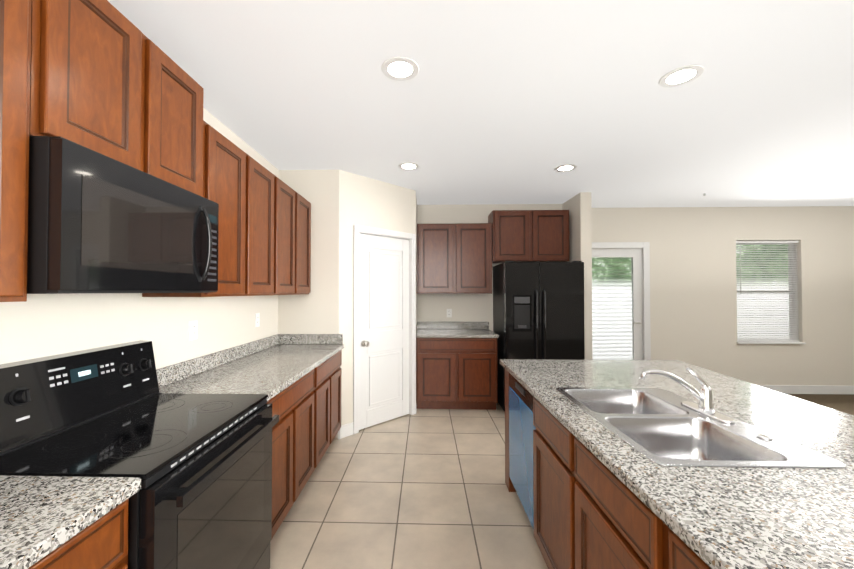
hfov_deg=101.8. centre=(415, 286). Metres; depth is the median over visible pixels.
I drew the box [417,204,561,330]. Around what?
wall
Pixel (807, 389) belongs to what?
baseboard
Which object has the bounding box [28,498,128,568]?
base cabinet
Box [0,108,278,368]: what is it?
wall
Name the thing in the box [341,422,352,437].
baseboard
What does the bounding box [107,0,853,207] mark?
ceiling
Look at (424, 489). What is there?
floor
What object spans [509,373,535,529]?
dishwasher
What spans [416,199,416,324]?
wall
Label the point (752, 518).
countertop
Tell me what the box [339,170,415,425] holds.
wall
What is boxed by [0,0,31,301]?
upper cabinet
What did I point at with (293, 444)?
base cabinet
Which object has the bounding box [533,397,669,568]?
base cabinet
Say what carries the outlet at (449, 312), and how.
attached to the wall at (463, 307)
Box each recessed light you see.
[381,56,418,80]
[398,162,418,169]
[554,164,576,171]
[659,65,703,86]
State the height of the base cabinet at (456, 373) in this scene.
0.876 m
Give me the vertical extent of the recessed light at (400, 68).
0.004 m
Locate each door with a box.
[359,233,408,429]
[592,248,642,359]
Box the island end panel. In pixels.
[505,369,515,491]
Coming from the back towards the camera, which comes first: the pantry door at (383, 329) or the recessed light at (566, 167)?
the pantry door at (383, 329)
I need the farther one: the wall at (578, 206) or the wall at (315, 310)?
the wall at (578, 206)
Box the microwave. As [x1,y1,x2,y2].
[27,136,218,293]
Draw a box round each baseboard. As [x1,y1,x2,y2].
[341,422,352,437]
[758,385,853,393]
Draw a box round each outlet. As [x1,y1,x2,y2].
[189,321,197,340]
[255,313,259,326]
[447,309,451,316]
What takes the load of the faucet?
on the countertop at (752, 518)
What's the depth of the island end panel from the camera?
2.52 m
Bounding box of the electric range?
[0,340,278,568]
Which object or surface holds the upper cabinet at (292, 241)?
attached to the wall at (33, 326)
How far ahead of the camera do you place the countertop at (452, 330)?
4.55 m
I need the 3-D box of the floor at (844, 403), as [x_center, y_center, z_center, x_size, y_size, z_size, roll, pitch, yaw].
[4.804,1.498,1.304,5.650,0.100,7.850,0,-1,2]
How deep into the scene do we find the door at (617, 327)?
4.96 m
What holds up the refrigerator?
on the floor at (424, 489)
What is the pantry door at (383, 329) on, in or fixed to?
in the wall at (368, 202)
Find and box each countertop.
[0,475,140,568]
[156,334,343,400]
[416,322,498,337]
[500,359,853,568]
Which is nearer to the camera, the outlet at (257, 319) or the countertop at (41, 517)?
the countertop at (41, 517)
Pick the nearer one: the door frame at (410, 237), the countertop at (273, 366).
the countertop at (273, 366)
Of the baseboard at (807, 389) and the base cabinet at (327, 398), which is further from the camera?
the baseboard at (807, 389)
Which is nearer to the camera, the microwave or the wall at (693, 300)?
the microwave
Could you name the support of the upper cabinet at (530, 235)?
attached to the wall at (463, 307)
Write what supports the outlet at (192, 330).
attached to the wall at (33, 326)
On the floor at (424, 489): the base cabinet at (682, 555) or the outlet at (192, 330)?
the base cabinet at (682, 555)
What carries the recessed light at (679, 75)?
in the ceiling
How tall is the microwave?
0.452 m
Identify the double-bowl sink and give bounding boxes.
[556,387,845,467]
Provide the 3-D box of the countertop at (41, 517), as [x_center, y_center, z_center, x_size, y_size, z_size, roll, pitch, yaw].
[-1.096,0.491,0.493,0.648,0.137,0.964,0,-1,2]
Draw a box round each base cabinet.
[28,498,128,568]
[266,369,313,537]
[313,350,341,468]
[416,338,496,409]
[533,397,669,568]
[668,529,710,568]
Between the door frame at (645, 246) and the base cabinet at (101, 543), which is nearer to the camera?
the base cabinet at (101, 543)
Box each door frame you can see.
[353,225,415,433]
[592,242,650,359]
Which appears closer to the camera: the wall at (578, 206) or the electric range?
the electric range
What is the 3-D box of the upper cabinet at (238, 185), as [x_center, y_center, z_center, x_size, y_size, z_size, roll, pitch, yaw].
[-1.210,-0.390,2.168,0.326,0.900,0.815,0,-1,2]
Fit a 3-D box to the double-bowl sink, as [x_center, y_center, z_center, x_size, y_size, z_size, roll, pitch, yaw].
[1.006,0.626,1.425,0.564,0.190,0.824,0,-1,2]
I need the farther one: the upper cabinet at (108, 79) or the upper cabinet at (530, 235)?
the upper cabinet at (530, 235)
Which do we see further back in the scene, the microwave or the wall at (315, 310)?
the wall at (315, 310)
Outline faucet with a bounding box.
[640,368,772,439]
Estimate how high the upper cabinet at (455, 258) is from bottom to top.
0.900 m
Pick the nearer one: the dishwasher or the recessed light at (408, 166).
the dishwasher
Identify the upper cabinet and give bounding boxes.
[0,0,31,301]
[29,0,203,196]
[142,120,273,296]
[272,175,310,294]
[417,223,491,293]
[488,210,568,262]
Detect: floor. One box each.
[270,401,547,568]
[787,394,853,415]
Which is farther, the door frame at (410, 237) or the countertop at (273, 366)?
the door frame at (410, 237)
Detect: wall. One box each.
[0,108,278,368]
[278,170,338,438]
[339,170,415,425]
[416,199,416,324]
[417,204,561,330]
[562,192,592,359]
[591,206,853,385]
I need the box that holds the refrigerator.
[493,261,584,410]

